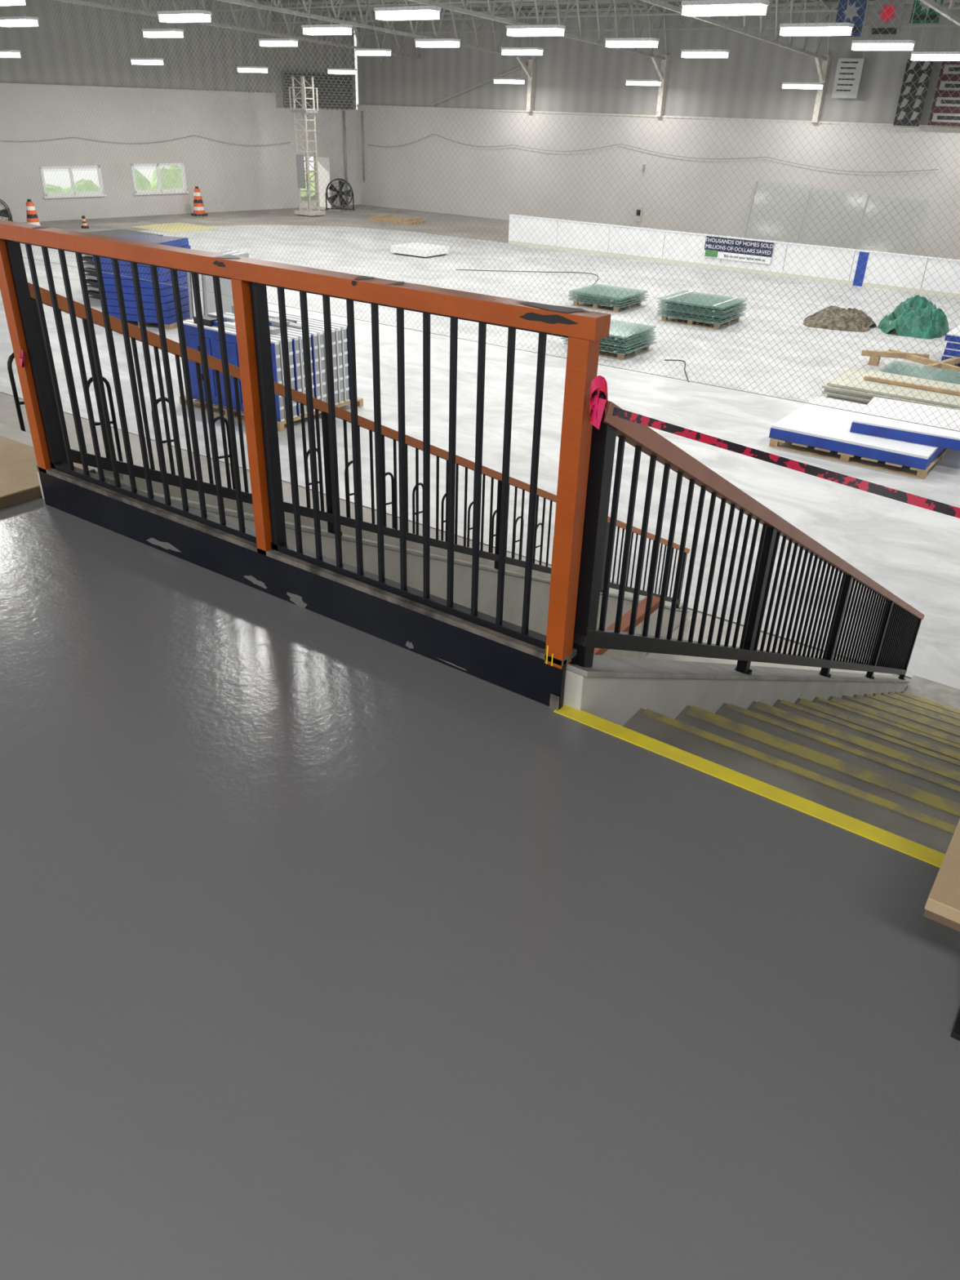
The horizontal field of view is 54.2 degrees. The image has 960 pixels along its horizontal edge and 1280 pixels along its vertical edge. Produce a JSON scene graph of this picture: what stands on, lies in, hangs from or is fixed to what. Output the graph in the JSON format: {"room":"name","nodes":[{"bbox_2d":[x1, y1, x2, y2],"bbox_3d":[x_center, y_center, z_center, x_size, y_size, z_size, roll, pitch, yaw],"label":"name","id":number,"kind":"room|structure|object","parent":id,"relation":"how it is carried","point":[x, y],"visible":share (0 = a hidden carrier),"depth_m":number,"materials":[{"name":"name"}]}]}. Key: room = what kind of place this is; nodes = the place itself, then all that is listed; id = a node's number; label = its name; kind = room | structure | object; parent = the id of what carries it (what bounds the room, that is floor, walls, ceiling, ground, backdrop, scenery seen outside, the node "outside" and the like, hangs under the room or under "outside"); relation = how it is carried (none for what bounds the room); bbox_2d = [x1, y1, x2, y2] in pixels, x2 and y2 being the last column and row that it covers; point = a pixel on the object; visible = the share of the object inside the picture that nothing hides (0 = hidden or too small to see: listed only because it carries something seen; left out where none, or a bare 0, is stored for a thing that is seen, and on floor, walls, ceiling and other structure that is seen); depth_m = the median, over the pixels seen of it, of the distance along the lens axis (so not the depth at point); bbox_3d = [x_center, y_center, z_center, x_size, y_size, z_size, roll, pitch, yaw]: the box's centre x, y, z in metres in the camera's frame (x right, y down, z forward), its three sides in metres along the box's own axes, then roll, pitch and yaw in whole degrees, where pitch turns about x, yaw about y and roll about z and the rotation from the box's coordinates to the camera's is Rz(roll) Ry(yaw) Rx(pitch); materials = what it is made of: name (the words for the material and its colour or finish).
{"room":"indoor ice rink","nodes":[
{"label":"indoor ice rink","id":0,"kind":"room"},
{"bbox_2d":[0,0,359,222],"bbox_3d":[-23.962,-21.244,36.285,48.000,9.850,0.330,-25,39,-38],"label":"wall","id":1,"kind":"structure","parent":0,"point":[62,43],"depth_m":44.05,"materials":[{"name":"grey paint"}]},
{"bbox_2d":[39,165,106,198],"bbox_3d":[-18.479,-20.789,42.589,2.876,1.270,0.220,-25,39,-38],"label":"window","id":2,"kind":"structure","parent":1,"relation":"in","point":[92,193],"depth_m":42.60,"materials":[{"name":"white"}]},
{"bbox_2d":[0,134,289,146],"bbox_3d":[-16.153,-23.288,43.567,17.504,0.688,0.022,-25,39,-38],"label":"hanging cable","id":3,"kind":"object","parent":1,"relation":"hanging from","point":[194,135],"visible":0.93,"depth_m":43.84,"materials":[{"name":"grey rubber"}]},
{"bbox_2d":[130,163,189,195],"bbox_3d":[-15.431,-22.203,45.193,2.836,1.320,0.220,-25,39,-38],"label":"window","id":4,"kind":"structure","parent":1,"relation":"in","point":[180,190],"depth_m":45.22,"materials":[{"name":"white"}]},
{"bbox_2d":[295,155,331,208],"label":"door","id":5,"kind":"structure","parent":1,"relation":"in","point":[327,162],"depth_m":50.60,"materials":[{"name":"grey paint"}]},
{"bbox_2d":[281,70,353,108],"bbox_3d":[-8.437,-28.776,49.144,4.378,1.620,0.140,-25,39,-38],"label":"air vent","id":6,"kind":"object","parent":1,"relation":"in","point":[325,78],"visible":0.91,"depth_m":49.23,"materials":[{"name":"grey metal"}]},
{"bbox_2d":[342,110,364,205],"bbox_3d":[-6.934,-26.534,51.792,1.128,4.650,0.115,-13,33,-24],"label":"conduit pipe","id":7,"kind":"object","parent":1,"relation":"attached to","point":[344,112],"visible":0.81,"depth_m":51.51,"materials":[{"name":"grey metal"}]},
{"bbox_2d":[0,195,911,680],"bbox_3d":[1.961,-9.742,27.872,76.000,0.310,46.200,21,35,29],"label":"floor","id":8,"kind":"structure","parent":0,"point":[8,412],"depth_m":18.04,"materials":[{"name":"concrete"}]},
{"bbox_2d":[0,199,13,221],"bbox_3d":[-19.730,-17.241,38.083,1.350,1.362,0.700,-7,31,-15],"label":"fan","id":9,"kind":"object","parent":8,"relation":"on","point":[3,212],"visible":0.58,"depth_m":38.12,"materials":[{"name":"black metal"}]},
{"bbox_2d":[26,199,40,226],"bbox_3d":[-18.490,-17.510,38.750,0.778,1.240,0.778,21,35,29],"label":"traffic cone","id":10,"kind":"object","parent":8,"relation":"on","point":[28,203],"visible":0.72,"depth_m":38.59,"materials":[{"name":"orange plastic"}]},
{"bbox_2d":[81,215,88,228],"bbox_3d":[-17.090,-18.051,40.535,0.311,0.490,0.311,21,35,29],"label":"traffic cone","id":11,"kind":"object","parent":8,"relation":"on","point":[84,225],"visible":0.94,"depth_m":40.49,"materials":[{"name":"orange plastic"}]},
{"bbox_2d":[132,222,222,233],"bbox_3d":[-13.475,-18.281,41.609,2.900,0.007,2.700,21,35,29],"label":"sheet","id":12,"kind":"object","parent":8,"relation":"on","point":[175,229],"visible":1,"depth_m":41.52,"materials":[{"name":"beige"}]},
{"bbox_2d":[191,186,208,216],"bbox_3d":[-13.788,-21.473,45.916,0.809,1.290,0.809,21,35,29],"label":"traffic cone","id":13,"kind":"object","parent":8,"relation":"on","point":[197,199],"visible":0.88,"depth_m":45.84,"materials":[{"name":"orange plastic"}]},
{"bbox_2d":[288,75,325,216],"bbox_3d":[-8.543,-24.207,46.197,1.200,6.063,1.000,21,35,29],"label":"lift tower","id":14,"kind":"object","parent":8,"relation":"on","point":[313,212],"visible":0.86,"depth_m":46.15,"materials":[{"name":"white metal"}]},
{"bbox_2d":[324,177,355,210],"bbox_3d":[-7.492,-23.759,50.057,1.510,1.519,0.700,0,30,-2],"label":"fan","id":15,"kind":"object","parent":8,"relation":"on","point":[333,199],"visible":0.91,"depth_m":50.02,"materials":[{"name":"black metal"}]},
{"bbox_2d":[34,466,688,657],"bbox_3d":[0.287,-0.486,7.440,0.174,3.788,7.360,21,35,29],"label":"walkway","id":16,"kind":"structure","parent":8,"relation":"on","point":[513,588],"depth_m":6.63,"materials":[{"name":"grey concrete"}]},
{"bbox_2d":[27,282,689,608],"bbox_3d":[0.273,-0.856,7.184,0.070,4.376,7.216,21,35,29],"label":"stair railing","id":17,"kind":"object","parent":16,"relation":"on","point":[153,340],"depth_m":5.17,"materials":[{"name":"black metal"}]},
{"bbox_2d":[40,496,683,608],"bbox_3d":[-0.280,-0.617,7.994,1.400,3.433,7.600,21,35,29],"label":"concrete staircase","id":18,"kind":"structure","parent":8,"relation":"on","point":[611,590],"depth_m":11.33,"materials":[{"name":"paint"}]},
{"bbox_2d":[0,422,124,484],"bbox_3d":[-2.219,-0.878,4.609,1.340,0.230,0.130,21,35,29],"label":"landing lip","id":19,"kind":"object","parent":18,"relation":"on","point":[6,431],"visible":0.22,"depth_m":4.56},
{"bbox_2d":[123,474,551,579],"bbox_3d":[-0.976,-0.962,8.200,0.174,3.788,7.360,21,35,29],"label":"wall","id":20,"kind":"structure","parent":18,"relation":"attached to","point":[157,487],"depth_m":7.49,"materials":[{"name":"paint"}]},
{"bbox_2d":[7,351,553,567],"bbox_3d":[-0.817,-1.201,8.305,0.024,3.690,6.334,21,35,29],"label":"handrail","id":21,"kind":"object","parent":20,"relation":"attached to","point":[18,403],"visible":0.3,"depth_m":6.61,"materials":[{"name":"black metal"}]},
{"bbox_2d":[368,214,426,225],"bbox_3d":[-4.043,-20.726,46.274,2.600,0.200,1.400,21,35,29],"label":"pile","id":22,"kind":"object","parent":8,"relation":"on","point":[390,216],"visible":0.92,"depth_m":45.95,"materials":[{"name":"brown wood"}]},
{"bbox_2d":[0,225,959,688],"bbox_3d":[6.924,-6.786,22.685,59.000,0.022,26.600,21,35,29],"label":"slab","id":23,"kind":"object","parent":8,"relation":"on","point":[913,552],"visible":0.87,"depth_m":19.39,"materials":[{"name":"concrete"}]},
{"bbox_2d":[81,228,163,302],"bbox_3d":[-10.045,-10.487,26.409,1.800,1.738,1.600,21,35,29],"label":"frames","id":24,"kind":"object","parent":23,"relation":"on","point":[91,275],"visible":0.05,"depth_m":26.25,"materials":[{"name":"grey metal"}]},
{"bbox_2d":[92,233,191,328],"bbox_3d":[-8.481,-9.179,23.978,1.978,1.965,1.600,9,30,12],"label":"panels","id":25,"kind":"object","parent":23,"relation":"on","point":[127,285],"visible":0.43,"depth_m":23.46,"materials":[{"name":"blue plastic"}]},
{"bbox_2d":[186,250,248,319],"bbox_3d":[-6.487,-8.673,23.445,0.707,1.701,2.166,11,31,15],"label":"panels","id":26,"kind":"object","parent":23,"relation":"on","point":[207,300],"visible":0.27,"depth_m":22.75,"materials":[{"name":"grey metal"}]},
{"bbox_2d":[178,304,363,431],"bbox_3d":[-3.974,-5.253,17.661,2.700,1.667,2.200,21,35,29],"label":"panels","id":27,"kind":"object","parent":23,"relation":"on","point":[316,326],"visible":0.48,"depth_m":17.05,"materials":[{"name":"blue plastic"}]},
{"bbox_2d":[390,242,448,257],"bbox_3d":[-2.329,-15.125,36.427,1.700,0.308,1.500,21,35,29],"label":"foam block","id":28,"kind":"object","parent":23,"relation":"on","point":[426,246],"visible":0.89,"depth_m":36.04,"materials":[{"name":"white plastic"}]},
{"bbox_2d":[456,269,598,297],"bbox_3d":[2.617,-12.422,32.261,3.793,0.021,6.352,-21,37,-34],"label":"hose","id":29,"kind":"object","parent":23,"relation":"on","point":[456,269],"visible":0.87,"depth_m":33.37,"materials":[{"name":"grey rubber"}]},
{"bbox_2d":[573,288,641,311],"bbox_3d":[3.843,-10.238,28.114,1.780,0.415,1.802,21,35,29],"label":"glass panels","id":30,"kind":"object","parent":23,"relation":"on","point":[626,302],"visible":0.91,"depth_m":27.98,"materials":[{"name":"green glass"}]},
{"bbox_2d":[599,328,649,359],"bbox_3d":[3.155,-7.364,22.892,1.816,0.559,1.681,21,35,29],"label":"glass panels","id":31,"kind":"object","parent":23,"relation":"on","point":[610,340],"visible":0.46,"depth_m":22.71,"materials":[{"name":"green glass"}]},
{"bbox_2d":[664,359,688,382],"bbox_3d":[4.673,-6.135,21.363,0.452,0.021,2.000,-1,30,-5],"label":"hose","id":32,"kind":"object","parent":23,"relation":"on","point":[664,359],"visible":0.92,"depth_m":22.18,"materials":[{"name":"grey"}]},
{"bbox_2d":[661,290,739,328],"bbox_3d":[6.238,-9.296,26.403,1.993,0.613,1.810,21,35,29],"label":"glass panels","id":33,"kind":"object","parent":23,"relation":"on","point":[674,313],"visible":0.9,"depth_m":26.32,"materials":[{"name":"green glass"}]},
{"bbox_2d":[507,213,959,297],"bbox_3d":[17.893,-11.160,29.818,40.800,1.160,0.180,21,35,29],"label":"dasher boards","id":34,"kind":"object","parent":23,"relation":"on","point":[925,260],"visible":0.85,"depth_m":34.25,"materials":[{"name":"white plastic"}]},
{"bbox_2d":[703,235,773,264],"bbox_3d":[9.513,-14.396,34.659,2.632,0.720,0.038,21,35,29],"label":"sign","id":35,"kind":"object","parent":34,"relation":"attached to","point":[710,239],"visible":0.92,"depth_m":34.63,"materials":[{"name":"blue"}]},
{"bbox_2d":[803,305,877,332],"bbox_3d":[10.282,-9.199,26.617,2.016,0.461,2.200,21,35,29],"label":"heap","id":36,"kind":"object","parent":23,"relation":"on","point":[837,309],"visible":0.94,"depth_m":26.15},
{"bbox_2d":[768,395,959,479],"bbox_3d":[7.150,-3.744,16.779,3.112,0.563,2.623,21,35,29],"label":"panels","id":37,"kind":"object","parent":23,"relation":"on","point":[898,443],"visible":0.99,"depth_m":16.23,"materials":[{"name":"blue plastic"}]},
{"bbox_2d":[822,367,959,410],"bbox_3d":[8.930,-4.806,18.776,3.676,0.530,1.826,21,35,29],"label":"sheets","id":38,"kind":"object","parent":23,"relation":"on","point":[849,372],"visible":0.49,"depth_m":18.78,"materials":[{"name":"brown wood"}]},
{"bbox_2d":[861,349,959,382],"bbox_3d":[10.097,-6.418,21.860,2.452,0.340,1.435,21,35,29],"label":"timber offcuts","id":39,"kind":"object","parent":23,"relation":"on","point":[889,353],"visible":0.96,"depth_m":21.82,"materials":[{"name":"brown wood"}]},
{"bbox_2d":[877,294,949,338],"bbox_3d":[12.187,-9.095,26.112,1.932,0.891,2.400,21,35,29],"label":"heap","id":40,"kind":"object","parent":23,"relation":"on","point":[910,300],"visible":0.91,"depth_m":25.55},
{"bbox_2d":[893,365,959,384],"bbox_3d":[10.114,-5.456,20.136,2.786,0.379,1.318,21,35,29],"label":"glass panels","id":41,"kind":"object","parent":23,"relation":"on","point":[901,368],"visible":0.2,"depth_m":20.83,"materials":[{"name":"green glass"}]},
{"bbox_2d":[941,324,959,364],"bbox_3d":[12.745,-6.678,22.024,3.269,0.780,1.700,21,35,29],"label":"panels","id":42,"kind":"object","parent":23,"relation":"on","point":[954,331],"visible":0.56,"depth_m":22.09,"materials":[{"name":"blue plastic"}]},
{"bbox_2d":[593,595,660,657],"bbox_3d":[0.560,1.151,5.871,0.090,2.495,1.750,21,35,29],"label":"handrail","id":43,"kind":"object","parent":8,"relation":"on","point":[625,620],"visible":0.05,"depth_m":5.68,"materials":[{"name":"orange paint"}]},
{"bbox_2d":[563,654,909,726],"bbox_3d":[2.293,0.269,6.233,0.194,3.788,7.360,21,35,29],"label":"wall","id":44,"kind":"structure","parent":8,"relation":"on","point":[613,690],"depth_m":3.52,"materials":[{"name":"grey concrete"}]},
{"bbox_2d":[572,400,924,680],"bbox_3d":[2.307,-0.090,5.960,0.070,4.376,7.216,21,35,29],"label":"stair railing","id":45,"kind":"object","parent":44,"relation":"on","point":[899,624],"depth_m":3.52,"materials":[{"name":"black metal"}]},
{"bbox_2d":[622,675,959,853],"bbox_3d":[3.222,0.702,5.886,1.950,3.433,7.600,21,35,29],"label":"concrete staircase","id":46,"kind":"structure","parent":8,"relation":"on","point":[890,762],"depth_m":3.47,"materials":[{"name":"paint"}]},
{"bbox_2d":[744,181,869,248],"bbox_3d":[14.736,-17.553,39.384,7.165,2.607,0.635,21,35,29],"label":"glass panels","id":47,"kind":"object","parent":8,"relation":"on","point":[757,181],"visible":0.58,"depth_m":39.95,"materials":[{"name":"grey"}]},
{"bbox_2d":[0,497,959,1279],"bbox_3d":[-2.717,1.008,1.356,15.000,0.250,6.000,21,35,29],"label":"floor","id":48,"kind":"structure","parent":0,"point":[330,948],"depth_m":1.86,"materials":[{"name":"grey concrete"}]},
{"bbox_2d":[0,435,96,509],"bbox_3d":[-2.803,-0.579,3.827,1.360,0.049,1.880,21,35,29],"label":"cover","id":49,"kind":"object","parent":48,"relation":"on","point":[19,478],"visible":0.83,"depth_m":4.08,"materials":[{"name":"brown wood"}]},
{"bbox_2d":[0,219,611,710],"bbox_3d":[-0.752,-0.661,3.051,2.515,1.091,0.086,21,35,29],"label":"guard railing","id":50,"kind":"object","parent":48,"relation":"on","point":[523,661],"visible":0.99,"depth_m":2.89,"materials":[{"name":"metal"}]},
{"bbox_2d":[19,349,25,367],"bbox_3d":[-1.732,-1.061,3.545,0.025,0.062,0.052,-4,30,-9],"label":"knot","id":51,"kind":"object","parent":50,"relation":"attached to","point":[22,358],"visible":1,"depth_m":3.54,"materials":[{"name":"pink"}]},
{"bbox_2d":[553,704,945,867],"bbox_3d":[1.036,0.516,2.220,1.990,0.044,0.051,21,35,29],"label":"yellow edge stripe","id":52,"kind":"object","parent":48,"relation":"on","point":[909,847],"visible":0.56,"depth_m":2.40,"materials":[{"name":"paint"}]},
{"bbox_2d":[923,819,959,1040],"bbox_3d":[1.669,0.871,1.175,2.155,0.420,0.280,21,35,29],"label":"wooden bench","id":53,"kind":"object","parent":48,"relation":"on","point":[942,906],"visible":1,"depth_m":1.52,"materials":[{"name":"brown wood"}]},
{"bbox_3d":[1.924,0.395,1.388,0.080,1.050,0.090,21,35,29],"label":"wooden post","id":54,"kind":"object","parent":48,"relation":"on","visible":0},
{"bbox_2d":[612,407,959,518],"bbox_3d":[-0.330,-0.741,2.575,5.437,0.195,0.206,19,34,27],"label":"tape","id":55,"kind":"object","parent":54,"relation":"attached to","point":[865,486],"visible":1,"depth_m":2.01,"materials":[{"name":"red plastic"}]},
{"bbox_2d":[589,375,608,429],"bbox_3d":[0.280,-0.564,2.222,0.060,0.118,0.042,21,35,29],"label":"knot","id":56,"kind":"object","parent":55,"relation":"attached to","point":[598,387],"visible":1,"depth_m":2.21,"materials":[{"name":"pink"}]},
{"bbox_2d":[206,0,959,34],"bbox_3d":[3.543,-16.134,20.398,70.011,2.143,39.980,21,35,29],"label":"roof","id":57,"kind":"structure","parent":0,"point":[911,2],"depth_m":39.83,"materials":[{"name":"grey metal"}]},
{"bbox_2d":[0,0,959,431],"bbox_3d":[-2.240,-7.721,11.989,63.584,6.803,0.006,21,35,29],"label":"netting","id":58,"kind":"object","parent":57,"relation":"hanging from","point":[5,0],"visible":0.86,"depth_m":10.92,"materials":[{"name":"grey"}]},
{"bbox_2d":[54,0,959,60],"bbox_3d":[1.848,-16.317,21.735,41.910,3.110,42.055,21,35,29],"label":"roof truss","id":59,"kind":"object","parent":57,"relation":"attached to","point":[940,9],"depth_m":35.47,"materials":[{"name":"grey metal"}]},
{"bbox_2d":[257,0,959,27],"bbox_3d":[-0.307,-16.357,19.964,76.000,2.000,55.000,21,35,29],"label":"ceiling","id":60,"kind":"structure","parent":0,"point":[620,5],"depth_m":41.80,"materials":[{"name":"white metal"}]},
{"bbox_2d":[0,5,21,57],"bbox_3d":[-16.190,-21.659,31.010,1.500,4.106,0.400,21,35,29],"label":"lamp","id":61,"kind":"object","parent":60,"relation":"hanging from","point":[13,51],"visible":0.97,"depth_m":31.63,"materials":[{"name":"white plastic"}]},
{"bbox_2d":[0,0,25,5],"bbox_3d":[-10.097,-14.730,18.980,1.500,3.147,0.400,21,35,29],"label":"lamp","id":62,"kind":"object","parent":60,"relation":"hanging from","point":[3,2],"visible":0.86,"depth_m":19.41,"materials":[{"name":"white plastic"}]},
{"bbox_2d":[0,0,38,26],"bbox_3d":[-12.872,-18.642,25.370,1.500,3.447,0.400,21,35,29],"label":"lamp","id":63,"kind":"object","parent":60,"relation":"hanging from","point":[3,20],"visible":0.98,"depth_m":25.91,"materials":[{"name":"white plastic"}]},
{"bbox_2d":[128,0,163,64],"bbox_3d":[-12.783,-23.830,35.312,1.500,3.729,0.400,21,35,29],"label":"lamp","id":64,"kind":"object","parent":60,"relation":"hanging from","point":[136,60],"visible":0.9,"depth_m":35.92,"materials":[{"name":"white plastic"}]},
{"bbox_2d":[142,0,183,37],"bbox_3d":[-9.781,-20.208,28.303,1.500,3.437,0.400,21,35,29],"label":"lamp","id":65,"kind":"object","parent":60,"relation":"hanging from","point":[175,30],"visible":0.86,"depth_m":28.89,"materials":[{"name":"white plastic"}]},
{"bbox_2d":[156,0,211,22],"bbox_3d":[-7.059,-16.389,21.767,1.500,3.440,0.400,21,35,29],"label":"lamp","id":66,"kind":"object","parent":60,"relation":"hanging from","point":[189,12],"visible":0.9,"depth_m":22.36,"materials":[{"name":"white plastic"}]},
{"bbox_2d":[236,1,268,72],"bbox_3d":[-9.666,-25.775,39.274,1.500,3.480,0.400,21,35,29],"label":"lamp","id":67,"kind":"object","parent":60,"relation":"hanging from","point":[245,68],"visible":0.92,"depth_m":39.84,"materials":[{"name":"white plastic"}]},
{"bbox_2d":[257,0,297,46],"bbox_3d":[-6.833,-21.660,31.274,1.500,3.186,0.400,21,35,29],"label":"lamp","id":68,"kind":"object","parent":60,"relation":"hanging from","point":[263,40],"visible":0.92,"depth_m":31.81,"materials":[{"name":"white plastic"}]},
{"bbox_2d":[301,0,352,35],"bbox_3d":[-4.083,-17.887,24.550,1.500,3.454,0.400,21,35,29],"label":"lamp","id":69,"kind":"object","parent":60,"relation":"hanging from","point":[311,29],"visible":0.86,"depth_m":25.17,"materials":[{"name":"white plastic"}]},
{"bbox_2d":[327,10,356,74],"bbox_3d":[-6.430,-27.885,43.330,1.500,3.010,0.400,21,35,29],"label":"lamp","id":70,"kind":"object","parent":60,"relation":"hanging from","point":[350,70],"visible":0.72,"depth_m":43.76,"materials":[{"name":"white plastic"}]},
{"bbox_2d":[355,0,391,55],"bbox_3d":[-4.088,-23.889,35.661,1.500,2.866,0.400,21,35,29],"label":"lamp","id":71,"kind":"object","parent":60,"relation":"hanging from","point":[362,51],"visible":0.75,"depth_m":36.09,"materials":[{"name":"white plastic"}]},
{"bbox_2d":[373,0,440,20],"bbox_3d":[-1.493,-14.674,19.046,1.500,3.480,0.400,21,35,29],"label":"lamp","id":72,"kind":"object","parent":60,"relation":"hanging from","point":[436,11],"visible":0.86,"depth_m":19.68,"materials":[{"name":"white plastic"}]},
{"bbox_2d":[414,0,460,47],"bbox_3d":[-1.292,-19.981,28.694,1.500,3.146,0.400,21,35,29],"label":"lamp","id":73,"kind":"object","parent":60,"relation":"hanging from","point":[445,42],"visible":0.9,"depth_m":29.23,"materials":[{"name":"white plastic"}]},
{"bbox_2d":[493,8,524,84],"bbox_3d":[1.387,-27.075,42.765,1.500,2.973,0.400,21,35,29],"label":"lamp","id":74,"kind":"object","parent":60,"relation":"hanging from","point":[519,80],"visible":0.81,"depth_m":43.22,"materials":[{"name":"white plastic"}]},
{"bbox_2d":[501,0,543,55],"bbox_3d":[1.494,-21.495,31.762,1.500,2.894,0.400,21,35,29],"label":"lamp","id":75,"kind":"object","parent":60,"relation":"hanging from","point":[517,50],"visible":0.93,"depth_m":32.24,"materials":[{"name":"white plastic"}]},
{"bbox_2d":[506,0,565,36],"bbox_3d":[1.420,-16.513,22.532,1.500,3.386,0.400,21,35,29],"label":"lamp","id":76,"kind":"object","parent":60,"relation":"hanging from","point":[538,32],"visible":0.86,"depth_m":23.15,"materials":[{"name":"white plastic"}]},
{"bbox_2d":[604,0,659,47],"bbox_3d":[4.321,-18.100,25.747,1.500,3.123,0.400,21,35,29],"label":"lamp","id":77,"kind":"object","parent":60,"relation":"hanging from","point":[650,40],"visible":0.92,"depth_m":26.27,"materials":[{"name":"white plastic"}]},
{"bbox_2d":[626,4,664,85],"bbox_3d":[7.014,-24.968,39.372,1.500,2.943,0.400,21,35,29],"label":"lamp","id":78,"kind":"object","parent":60,"relation":"hanging from","point":[633,82],"visible":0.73,"depth_m":39.84,"materials":[{"name":"white plastic"}]},
{"bbox_2d":[680,17,729,57],"bbox_3d":[7.300,-20.065,29.670,1.500,2.820,0.400,21,35,29],"label":"lamp","id":79,"kind":"object","parent":60,"relation":"hanging from","point":[721,54],"visible":0.8,"depth_m":30.15,"materials":[{"name":"white plastic"}]},
{"bbox_2d":[680,0,769,16],"bbox_3d":[4.423,-12.764,16.010,1.500,3.513,0.400,21,35,29],"label":"lamp","id":80,"kind":"object","parent":60,"relation":"hanging from","point":[763,4],"visible":0.94,"depth_m":16.69,"materials":[{"name":"white plastic"}]},
{"bbox_2d":[782,0,833,88],"bbox_3d":[12.548,-22.700,35.722,1.500,2.980,0.400,21,35,29],"label":"lamp","id":81,"kind":"object","parent":60,"relation":"hanging from","point":[793,86],"visible":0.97,"depth_m":36.20,"materials":[{"name":"white plastic"}]},
{"bbox_2d":[779,0,853,35],"bbox_3d":[7.369,-14.680,19.707,1.500,3.346,0.400,21,35,29],"label":"lamp","id":82,"kind":"object","parent":60,"relation":"hanging from","point":[843,28],"visible":0.94,"depth_m":20.33,"materials":[{"name":"white plastic"}]},
{"bbox_2d":[832,0,867,36],"bbox_3d":[12.476,-21.219,31.436,0.950,1.711,0.042,21,35,29],"label":"banner","id":83,"kind":"object","parent":60,"relation":"hanging from","point":[855,4],"visible":0.6,"depth_m":31.54,"materials":[{"name":"blue fabric"}]},
{"bbox_2d":[831,6,873,98],"bbox_3d":[14.544,-22.945,36.644,1.000,3.116,0.040,21,35,29],"label":"banner","id":84,"kind":"object","parent":60,"relation":"hanging from","point":[838,77],"visible":0.79,"depth_m":37.06,"materials":[{"name":"grey fabric"}]},
{"bbox_2d":[851,0,916,50],"bbox_3d":[10.487,-16.651,23.653,1.500,3.037,0.400,21,35,29],"label":"lamp","id":85,"kind":"object","parent":60,"relation":"hanging from","point":[882,43],"visible":0.94,"depth_m":24.20,"materials":[{"name":"white plastic"}]},
{"bbox_2d":[867,0,906,38],"bbox_3d":[13.454,-20.829,30.859,1.000,1.761,0.042,21,35,29],"label":"banner","id":86,"kind":"object","parent":60,"relation":"hanging from","point":[886,6],"visible":0.92,"depth_m":31.02,"materials":[{"name":"grey fabric"}]},
{"bbox_2d":[893,4,945,126],"bbox_3d":[16.651,-21.767,35.585,0.950,3.991,0.040,21,35,29],"label":"banner","id":87,"kind":"object","parent":60,"relation":"hanging from","point":[921,73],"visible":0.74,"depth_m":36.00,"materials":[{"name":"black fabric"}]},
{"bbox_2d":[909,0,943,23],"bbox_3d":[14.438,-20.634,30.171,0.900,1.361,0.042,21,35,29],"label":"banner","id":88,"kind":"object","parent":60,"relation":"hanging from","point":[919,10],"visible":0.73,"depth_m":30.39,"materials":[{"name":"green fabric"}]},
{"bbox_2d":[911,6,959,60],"bbox_3d":[13.618,-18.384,27.160,1.500,2.751,0.400,21,35,29],"label":"lamp","id":89,"kind":"object","parent":60,"relation":"hanging from","point":[919,56],"visible":0.81,"depth_m":27.69,"materials":[{"name":"white plastic"}]},
{"bbox_2d":[928,3,959,126],"bbox_3d":[17.872,-21.326,34.833,1.400,3.941,0.050,21,35,29],"label":"banner","id":90,"kind":"object","parent":60,"relation":"hanging from","point":[950,73],"visible":0.94,"depth_m":35.45,"materials":[{"name":"red"}]},
{"bbox_2d":[431,54,831,122],"bbox_3d":[13.934,-21.895,37.307,41.020,2.350,1.513,21,35,29],"label":"wall column","id":91,"kind":"structure","parent":0,"point":[824,69],"depth_m":41.41,"materials":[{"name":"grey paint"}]},
{"bbox_2d":[355,3,959,259],"bbox_3d":[18.811,-19.537,35.781,62.300,9.850,0.340,21,35,29],"label":"wall","id":92,"kind":"structure","parent":0,"point":[875,77],"depth_m":42.21,"materials":[{"name":"grey paint"}]},
{"bbox_2d":[635,164,644,221],"bbox_3d":[7.521,-20.883,43.891,0.300,2.400,0.119,21,35,29],"label":"electrical box","id":93,"kind":"object","parent":92,"relation":"attached to","point":[638,211],"visible":0.9,"depth_m":44.26,"materials":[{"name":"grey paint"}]},
{"bbox_2d":[368,133,937,172],"bbox_3d":[5.914,-22.898,44.035,29.502,0.759,0.022,21,35,29],"label":"hanging cable","id":94,"kind":"object","parent":92,"relation":"hanging from","point":[431,134],"visible":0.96,"depth_m":42.31,"materials":[{"name":"grey metal"}]},
{"label":"outside","id":95,"kind":"structure","parent":0,"visible":0},
{"bbox_2d":[43,168,155,188],"bbox_3d":[-33.528,-22.939,48.962,55.000,0.280,29.600,-25,39,-38],"label":"sky","id":96,"kind":"structure","parent":95,"point":[49,174],"depth_m":65.09,"materials":[{"name":"white"}]},
{"bbox_2d":[45,165,315,196],"bbox_3d":[-22.116,-22.544,47.146,36.985,2.359,2.560,-25,39,-38],"label":"hedge","id":97,"kind":"object","parent":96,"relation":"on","point":[153,182],"visible":0.14,"depth_m":50.30,"materials":[{"name":"green plant"}]}
]}

